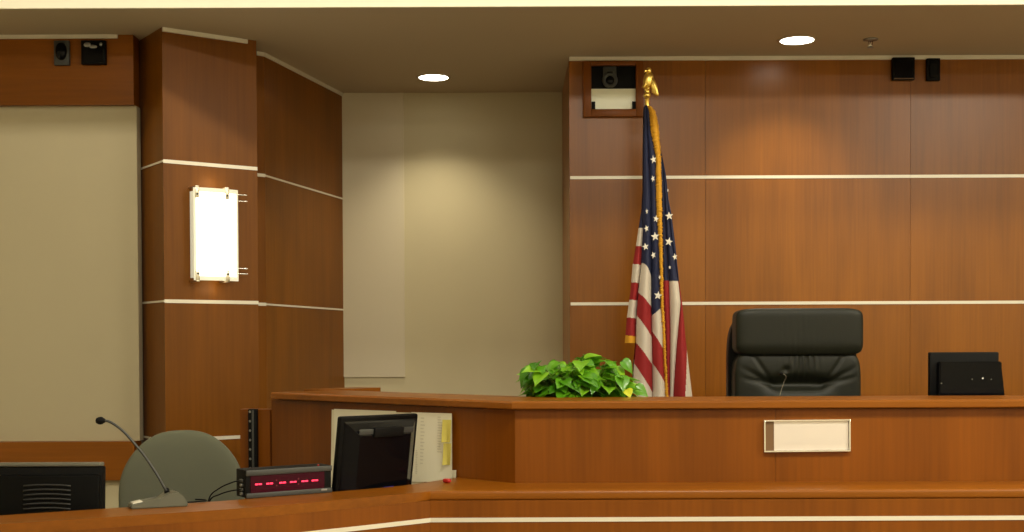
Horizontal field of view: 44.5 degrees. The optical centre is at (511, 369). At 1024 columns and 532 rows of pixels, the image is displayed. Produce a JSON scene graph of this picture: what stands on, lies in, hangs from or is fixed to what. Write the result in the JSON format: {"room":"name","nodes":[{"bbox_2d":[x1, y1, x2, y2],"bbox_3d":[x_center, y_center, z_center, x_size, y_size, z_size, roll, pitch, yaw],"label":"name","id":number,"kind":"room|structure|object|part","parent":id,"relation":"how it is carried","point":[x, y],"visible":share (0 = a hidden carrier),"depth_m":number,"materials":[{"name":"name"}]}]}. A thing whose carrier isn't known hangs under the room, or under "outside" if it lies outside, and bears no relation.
{"room":"courtroom","nodes":[
{"label":"courtroom","id":0,"kind":"room"},
{"bbox_2d":[0,35,139,107],"bbox_3d":[-3.277,-1.541,6.483,2.658,0.359,0.100,0,1,0],"label":"wall","id":1,"kind":"structure","parent":0,"point":[29,76],"depth_m":6.43,"materials":[{"name":"brown wood"}]},
{"bbox_2d":[0,34,117,38],"bbox_3d":[-3.317,-1.709,6.425,2.580,0.020,0.010,0,1,0],"label":"trim","id":2,"kind":"structure","parent":1,"relation":"attached to","point":[65,36],"depth_m":6.42,"materials":[{"name":"beige"}]},
{"bbox_2d":[54,41,69,65],"bbox_3d":[-2.310,-1.627,6.407,0.079,0.125,0.048,0,1,0],"label":"sensor","id":3,"kind":"object","parent":1,"relation":"attached to","point":[61,48],"visible":1,"depth_m":6.41,"materials":[{"name":"grey plastic"}]},
{"bbox_2d":[0,106,143,440],"bbox_3d":[-3.271,-0.495,6.521,2.662,1.735,0.065,0,1,0],"label":"wall panel","id":4,"kind":"object","parent":1,"relation":"attached to","point":[64,279],"visible":1,"depth_m":6.49,"materials":[{"name":"beige fabric"}]},
{"bbox_2d":[81,40,106,64],"bbox_3d":[-2.146,-1.628,6.411,0.125,0.122,0.040,0,1,0],"label":"box","id":5,"kind":"object","parent":1,"relation":"attached to","point":[93,52],"visible":1,"depth_m":6.40,"materials":[{"name":"black plastic"}]},
{"bbox_2d":[127,106,138,440],"bbox_3d":[-1.966,-0.499,6.488,0.048,1.735,0.002,0,1,0],"label":"trim","id":6,"kind":"structure","parent":1,"relation":"attached to","point":[131,110],"depth_m":6.49,"materials":[{"name":"beige paint"}]},
{"bbox_2d":[0,440,141,479],"bbox_3d":[-3.272,0.473,6.508,2.652,0.200,0.130,0,1,0],"label":"wall rail","id":7,"kind":"object","parent":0,"point":[115,455],"visible":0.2,"depth_m":6.44,"materials":[{"name":"brown wood"}]},
{"bbox_2d":[105,480,119,508],"bbox_3d":[-3.265,1.028,6.539,2.662,0.910,0.090,0,1,0],"label":"wall","id":8,"kind":"structure","parent":0,"point":[112,486],"depth_m":6.49,"materials":[{"name":"beige paint"}]},
{"bbox_2d":[139,27,258,465],"bbox_3d":[-1.647,-0.127,6.600,0.506,3.204,0.358,-1,1,-35],"label":"wall pillar","id":9,"kind":"structure","parent":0,"point":[198,95],"depth_m":6.43,"materials":[{"name":"brown wood"}]},
{"bbox_2d":[141,160,162,169],"bbox_3d":[-1.859,-1.054,6.436,0.003,0.010,0.358,-1,1,-35],"label":"trim","id":10,"kind":"structure","parent":9,"relation":"attached to","point":[161,161],"depth_m":6.42,"materials":[{"name":"beige metal"}]},
{"bbox_2d":[142,300,163,303],"bbox_3d":[-1.857,-0.350,6.450,0.003,0.010,0.358,-1,1,-35],"label":"trim","id":11,"kind":"structure","parent":9,"relation":"attached to","point":[159,300],"depth_m":6.43,"materials":[{"name":"beige"}]},
{"bbox_2d":[162,27,247,43],"bbox_3d":[-1.569,-1.714,6.403,0.455,0.022,0.010,-1,1,-35],"label":"trim","id":12,"kind":"structure","parent":9,"relation":"attached to","point":[164,29],"depth_m":6.39,"materials":[{"name":"beige"}]},
{"bbox_2d":[163,159,256,169],"bbox_3d":[-1.548,-1.055,6.434,0.506,0.018,0.003,-1,1,-35],"label":"trim","id":13,"kind":"structure","parent":9,"relation":"attached to","point":[164,160],"depth_m":6.43,"materials":[{"name":"beige metal"}]},
{"bbox_2d":[164,299,258,303],"bbox_3d":[-1.545,-0.351,6.448,0.506,0.018,0.003,-1,1,-35],"label":"trim","id":14,"kind":"structure","parent":9,"relation":"attached to","point":[165,300],"depth_m":6.44,"materials":[{"name":"beige metal"}]},
{"bbox_2d":[189,185,247,282],"bbox_3d":[-1.499,-0.691,6.416,0.298,0.486,0.102,-1,1,-35],"label":"wall sconce","id":15,"kind":"object","parent":9,"relation":"attached to","point":[213,211],"visible":1,"depth_m":6.36,"materials":[{"name":"white glass"}]},
{"bbox_3d":[-1.532,-0.691,6.410,0.220,0.440,0.074,-1,1,-35],"label":"glass","id":16,"kind":"part","parent":15,"relation":"part of","materials":[{"name":"beige glass"}]},
{"bbox_3d":[-1.503,-0.690,6.369,0.214,0.424,0.016,-1,1,-35],"label":"lit glass","id":17,"kind":"part","parent":15,"relation":"part of","materials":[{"name":"white glass"}]},
{"bbox_2d":[213,435,239,439],"bbox_3d":[-1.542,0.353,6.462,0.506,0.018,0.003,-1,1,-35],"label":"trim","id":18,"kind":"structure","parent":9,"relation":"attached to","point":[234,436],"depth_m":6.50,"materials":[{"name":"beige"}]},
{"bbox_2d":[256,55,266,408],"bbox_3d":[-1.346,-0.144,7.399,0.509,3.204,1.140,0,1,0],"label":"wall","id":19,"kind":"structure","parent":0,"point":[259,59],"depth_m":6.83,"materials":[{"name":"brown wood"}]},
{"bbox_2d":[256,51,264,56],"bbox_3d":[-1.371,-1.723,6.811,0.048,0.022,0.006,-1,2,-43],"label":"trim","id":20,"kind":"structure","parent":19,"relation":"attached to","point":[258,53],"depth_m":6.81,"materials":[{"name":"beige"}]},
{"bbox_2d":[264,57,344,408],"bbox_3d":[-1.219,-0.145,7.417,0.020,3.204,1.142,0,1,14],"label":"wall","id":21,"kind":"structure","parent":0,"point":[303,118],"depth_m":7.35,"materials":[{"name":"brown wood"}]},
{"bbox_2d":[265,53,342,95],"bbox_3d":[-1.213,-1.734,7.376,0.008,0.022,1.129,0,1,14],"label":"trim","id":22,"kind":"structure","parent":21,"relation":"attached to","point":[268,56],"depth_m":7.31,"materials":[{"name":"beige"}]},
{"bbox_2d":[265,175,342,199],"bbox_3d":[-1.212,-1.076,7.390,0.003,0.010,1.129,0,1,14],"label":"trim","id":23,"kind":"structure","parent":21,"relation":"attached to","point":[265,175],"depth_m":7.32,"materials":[{"name":"beige"}]},
{"bbox_2d":[266,303,343,310],"bbox_3d":[-1.210,-0.372,7.404,0.003,0.010,1.129,0,1,14],"label":"trim","id":24,"kind":"structure","parent":21,"relation":"attached to","point":[266,303],"depth_m":7.34,"materials":[{"name":"beige"}]},
{"bbox_2d":[344,92,562,395],"bbox_3d":[2.124,-0.171,8.018,6.950,3.204,0.100,0,1,0],"label":"wall","id":25,"kind":"structure","parent":0,"point":[483,212],"depth_m":7.95,"materials":[{"name":"beige paint"}]},
{"bbox_2d":[342,93,404,376],"bbox_3d":[-0.894,-0.856,7.948,0.418,1.804,0.012,0,1,0],"label":"panel","id":26,"kind":"object","parent":25,"relation":"attached to","point":[372,123],"visible":0.79,"depth_m":7.94,"materials":[{"name":"beige paint"}]},
{"bbox_2d":[0,5,1023,92],"bbox_3d":[0.493,-1.796,6.995,10.200,0.100,2.120,0,1,0],"label":"ceiling","id":27,"kind":"structure","parent":0,"point":[481,49],"depth_m":6.43,"materials":[{"name":"beige paint"}]},
{"bbox_2d":[416,73,450,80],"bbox_3d":[-0.469,-1.749,7.476,0.208,0.004,0.208,0,1,0],"label":"recessed light","id":28,"kind":"object","parent":27,"relation":"in","point":[431,76],"visible":1,"depth_m":7.47,"materials":[{"name":"beige paint"}]},
{"bbox_2d":[419,75,447,80],"bbox_3d":[-0.469,-1.750,7.476,0.178,0.003,0.178,0,1,0],"label":"diffuser","id":29,"kind":"object","parent":28,"relation":"attached to","point":[421,77],"depth_m":7.47,"materials":[{"name":"white plastic"}]},
{"bbox_2d":[777,35,816,44],"bbox_3d":[1.504,-1.740,6.597,0.208,0.004,0.208,0,1,0],"label":"recessed light","id":30,"kind":"object","parent":27,"relation":"in","point":[796,39],"visible":1,"depth_m":6.59,"materials":[{"name":"beige paint"}]},
{"bbox_2d":[780,37,813,44],"bbox_3d":[1.504,-1.740,6.597,0.178,0.003,0.178,0,1,0],"label":"diffuser","id":31,"kind":"object","parent":30,"relation":"attached to","point":[785,40],"depth_m":6.59,"materials":[{"name":"white plastic"}]},
{"bbox_2d":[863,37,877,48],"bbox_3d":[1.889,-1.720,6.587,0.080,0.046,0.080,0,1,0],"label":"sprinkler head","id":32,"kind":"object","parent":27,"relation":"attached to","point":[872,39],"visible":1,"depth_m":6.58},
{"bbox_2d":[0,0,1023,8],"bbox_3d":[0.492,-2.097,5.921,10.200,0.746,0.014,0,1,0],"label":"wall","id":33,"kind":"structure","parent":0,"point":[4,4],"depth_m":5.92,"materials":[{"name":"beige paint"}]},
{"bbox_2d":[562,59,1023,396],"bbox_3d":[2.962,-0.163,7.484,5.275,3.204,0.970,0,1,0],"label":"wall","id":34,"kind":"structure","parent":0,"point":[758,239],"depth_m":6.98,"materials":[{"name":"brown wood"}]},
{"bbox_2d":[583,61,643,116],"bbox_3d":[0.563,-1.562,6.948,0.335,0.307,0.044,0,1,0],"label":"niche","id":35,"kind":"object","parent":34,"relation":"attached to","point":[610,88],"visible":0.99,"depth_m":6.94,"materials":[{"name":"brown wood"}]},
{"bbox_3d":[0.565,-1.508,6.967,0.248,0.117,0.006,0,1,0],"label":"white panel","id":36,"kind":"part","parent":35,"relation":"part of","materials":[{"name":"white plastic"}]},
{"bbox_3d":[0.564,-1.629,6.966,0.248,0.125,0.005,0,1,0],"label":"dark panel","id":37,"kind":"part","parent":35,"relation":"part of","materials":[{"name":"black plastic"}]},
{"bbox_2d":[569,55,1023,60],"bbox_3d":[2.956,-1.743,6.961,5.275,0.022,0.012,0,1,0],"label":"trim","id":38,"kind":"structure","parent":34,"relation":"attached to","point":[867,57],"depth_m":6.96,"materials":[{"name":"beige"}]},
{"bbox_2d":[570,174,1023,178],"bbox_3d":[2.960,-1.084,6.978,5.271,0.017,0.003,0,1,0],"label":"trim","id":39,"kind":"structure","parent":34,"relation":"attached to","point":[975,175],"depth_m":6.98,"materials":[{"name":"beige"}]},
{"bbox_2d":[571,301,1023,304],"bbox_3d":[2.963,-0.380,6.992,5.271,0.017,0.003,0,1,0],"label":"trim","id":40,"kind":"structure","parent":34,"relation":"attached to","point":[790,302],"depth_m":6.99,"materials":[{"name":"beige"}]},
{"bbox_2d":[891,57,914,80],"bbox_3d":[2.174,-1.673,6.949,0.122,0.124,0.039,0,1,0],"label":"box","id":41,"kind":"object","parent":34,"relation":"attached to","point":[902,68],"visible":1,"depth_m":6.93,"materials":[{"name":"black plastic"}]},
{"bbox_2d":[926,58,939,80],"bbox_3d":[2.343,-1.671,6.951,0.075,0.125,0.034,0,1,0],"label":"sensor","id":42,"kind":"object","parent":34,"relation":"attached to","point":[932,64],"visible":1,"depth_m":6.94,"materials":[{"name":"black plastic"}]},
{"bbox_3d":[0.506,1.608,2.033,10.600,0.100,12.600,0,1,0],"label":"floor","id":43,"kind":"structure","parent":0,"visible":0},
{"bbox_2d":[0,478,454,531],"bbox_3d":[-1.620,0.979,3.989,3.230,1.095,0.998,-1,1,-25],"label":"desk","id":44,"kind":"object","parent":43,"relation":"on","point":[404,508],"visible":0.98,"depth_m":3.98,"materials":[{"name":"brown wood"}]},
{"bbox_2d":[0,462,105,514],"bbox_3d":[-1.483,0.510,4.074,0.340,0.429,0.193,0,1,0],"label":"monitor","id":45,"kind":"object","parent":44,"relation":"on","point":[25,487],"visible":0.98,"depth_m":3.99,"materials":[{"name":"black plastic"}]},
{"bbox_2d":[95,417,206,508],"bbox_3d":[-1.131,0.288,3.957,0.340,0.284,0.139,-1,1,-27],"label":"gooseneck microphone","id":46,"kind":"object","parent":44,"relation":"on","point":[168,498],"visible":1,"depth_m":3.93,"materials":[{"name":"grey metal"}]},
{"bbox_3d":[-1.205,0.998,3.750,2.180,1.063,0.125,-1,1,-31],"label":"panel","id":47,"kind":"part","parent":44,"relation":"part of","materials":[{"name":"brown wood"}]},
{"bbox_2d":[208,463,331,501],"bbox_3d":[-0.829,0.434,4.259,0.392,0.218,0.180,-1,1,-34],"label":"timer","id":48,"kind":"object","parent":44,"relation":"on","point":[269,481],"visible":0.95,"depth_m":4.20,"materials":[{"name":"black plastic"}]},
{"bbox_2d":[332,413,417,491],"bbox_3d":[-0.493,0.435,4.495,0.150,0.555,0.403,1,1,38],"label":"monitor","id":49,"kind":"object","parent":44,"relation":"on","point":[372,451],"visible":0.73,"depth_m":4.42,"materials":[{"name":"black plastic"}]},
{"bbox_2d":[443,478,450,482],"bbox_3d":[-0.238,0.406,4.581,0.032,0.016,0.020,1,1,34],"label":"stamp","id":50,"kind":"object","parent":44,"relation":"on","point":[446,480],"visible":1,"depth_m":4.57,"materials":[{"name":"red plastic"}]},
{"bbox_2d":[240,387,1023,531],"bbox_3d":[1.693,0.790,5.224,5.820,1.397,1.799,0,1,0],"label":"bench","id":51,"kind":"object","parent":43,"relation":"on","point":[520,463],"depth_m":4.57,"materials":[{"name":"brown wood"}]},
{"bbox_3d":[-1.153,0.384,5.566,0.010,0.409,0.004,0,1,12],"label":"rail","id":52,"kind":"part","parent":51,"relation":"part of","materials":[{"name":"grey plastic"}]},
{"bbox_3d":[-1.155,0.383,5.579,0.040,0.419,0.028,0,1,11],"label":"power strip","id":53,"kind":"part","parent":51,"relation":"part of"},
{"bbox_3d":[-1.140,0.833,5.650,0.180,1.315,0.098,0,1,13],"label":"post","id":54,"kind":"part","parent":51,"relation":"part of","materials":[{"name":"brown wood"}]},
{"bbox_2d":[331,410,333,487],"bbox_3d":[-0.692,0.336,5.205,0.194,0.343,0.008,1,2,42],"label":"paper sheet","id":55,"kind":"object","parent":51,"relation":"attached to","point":[332,423],"visible":0.2,"depth_m":5.26,"materials":[{"name":"beige paper"}]},
{"bbox_2d":[334,409,395,454],"bbox_3d":[-0.607,0.333,5.118,0.390,0.342,0.008,1,2,43],"label":"paper sheet","id":56,"kind":"object","parent":51,"relation":"attached to","point":[337,412],"visible":0.07,"depth_m":5.17,"materials":[{"name":"beige paper"}]},
{"bbox_3d":[-0.515,0.819,5.087,1.467,1.361,0.035,1,2,43],"label":"wing panel","id":57,"kind":"part","parent":51,"relation":"part of","materials":[{"name":"brown wood"}]},
{"bbox_2d":[396,412,423,483],"bbox_3d":[-0.430,0.321,4.958,0.248,0.308,0.008,1,2,43],"label":"paper sheet","id":58,"kind":"object","parent":51,"relation":"attached to","point":[396,412],"visible":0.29,"depth_m":4.95,"materials":[{"name":"beige paper"}]},
{"bbox_2d":[411,412,451,481],"bbox_3d":[-0.315,0.303,4.843,0.229,0.278,0.008,1,2,42],"label":"paper sheet","id":59,"kind":"object","parent":51,"relation":"attached to","point":[428,453],"visible":0.91,"depth_m":4.84,"materials":[{"name":"beige paper"}]},
{"bbox_2d":[441,420,450,441],"bbox_3d":[-0.251,0.233,4.773,0.048,0.088,0.008,1,2,43],"label":"sticky note","id":60,"kind":"object","parent":59,"relation":"attached to","point":[446,424],"visible":1,"depth_m":4.78,"materials":[{"name":"yellow paper"}]},
{"bbox_2d":[442,443,450,464],"bbox_3d":[-0.249,0.322,4.774,0.042,0.085,0.008,1,2,43],"label":"sticky note","id":61,"kind":"object","parent":59,"relation":"attached to","point":[446,446],"visible":1,"depth_m":4.78,"materials":[{"name":"yellow paper"}]},
{"bbox_2d":[452,470,455,477],"bbox_3d":[-0.235,0.407,4.784,0.057,0.052,0.008,1,2,43],"label":"paper sheet","id":62,"kind":"object","parent":51,"relation":"attached to","point":[453,471],"visible":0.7,"depth_m":4.77,"materials":[{"name":"beige paper"}]},
{"bbox_2d":[517,353,647,397],"bbox_3d":[0.276,0.116,4.994,0.536,0.367,0.409,0,1,0],"label":"potted plant","id":63,"kind":"object","parent":51,"relation":"on","point":[578,378],"visible":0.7,"depth_m":4.91,"materials":[{"name":"green plant"}]},
{"bbox_3d":[1.732,0.116,4.801,5.749,0.030,1.086,0,1,9],"label":"rail","id":64,"kind":"part","parent":51,"relation":"part of","materials":[{"name":"brown wood"}]},
{"bbox_3d":[2.308,0.818,4.595,4.589,1.361,0.035,0,1,0],"label":"panel","id":65,"kind":"part","parent":51,"relation":"part of","materials":[{"name":"brown wood"}]},
{"bbox_2d":[779,372,785,395],"bbox_3d":[1.065,0.151,4.984,0.099,0.290,0.099,-1,1,-37],"label":"gooseneck microphone","id":66,"kind":"object","parent":51,"relation":"on","point":[780,373],"visible":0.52,"depth_m":4.97,"materials":[{"name":"black plastic"}]},
{"bbox_2d":[763,419,850,451],"bbox_3d":[1.076,0.240,4.558,0.315,0.117,0.014,-1,1,0],"label":"name plate","id":67,"kind":"object","parent":51,"relation":"attached to","point":[812,435],"visible":1,"depth_m":4.56,"materials":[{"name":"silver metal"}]},
{"bbox_2d":[928,352,1004,395],"bbox_3d":[1.824,0.110,5.023,0.286,0.364,0.170,0,1,0],"label":"monitor","id":68,"kind":"object","parent":51,"relation":"on","point":[949,373],"visible":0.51,"depth_m":4.99,"materials":[{"name":"black plastic"}]},
{"bbox_3d":[-2.204,1.446,5.130,2.180,0.119,2.200,0,1,0],"label":"step","id":69,"kind":"structure","parent":43,"relation":"on","visible":0},
{"bbox_2d":[119,430,244,507],"bbox_3d":[-1.273,0.816,4.851,0.710,1.143,0.615,-1,1,-16],"label":"chair","id":70,"kind":"object","parent":69,"relation":"on","point":[193,464],"visible":0.61,"depth_m":4.97,"materials":[{"name":"grey fabric"}]},
{"bbox_3d":[2.355,1.253,6.347,6.460,0.419,3.280,0,1,0],"label":"platform","id":71,"kind":"object","parent":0,"visible":0},
{"bbox_2d":[625,67,691,396],"bbox_3d":[0.741,-0.268,6.653,0.415,2.624,0.458,-1,1,-19],"label":"flag","id":72,"kind":"object","parent":71,"relation":"on","point":[655,318],"visible":0.8,"depth_m":6.50,"materials":[{"name":"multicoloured fabric"}]},
{"bbox_2d":[726,308,862,395],"bbox_3d":[1.289,0.394,5.519,0.664,1.340,0.621,0,1,0],"label":"chair","id":73,"kind":"object","parent":71,"relation":"on","point":[816,349],"visible":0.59,"depth_m":5.61,"materials":[{"name":"black leather"}]},
{"bbox_2d":[731,354,860,395],"bbox_3d":[1.290,0.223,5.687,0.570,0.620,0.147,0,1,0],"label":"cushion","id":74,"kind":"object","parent":73,"relation":"on","point":[751,374],"depth_m":5.62,"materials":[{"name":"black leather"}]},
{"bbox_2d":[732,308,862,355],"bbox_3d":[1.292,-0.172,5.661,0.574,0.214,0.153,0,1,0],"label":"cushion","id":75,"kind":"object","parent":73,"relation":"on","point":[755,331],"depth_m":5.59,"materials":[{"name":"black leather"}]}
]}

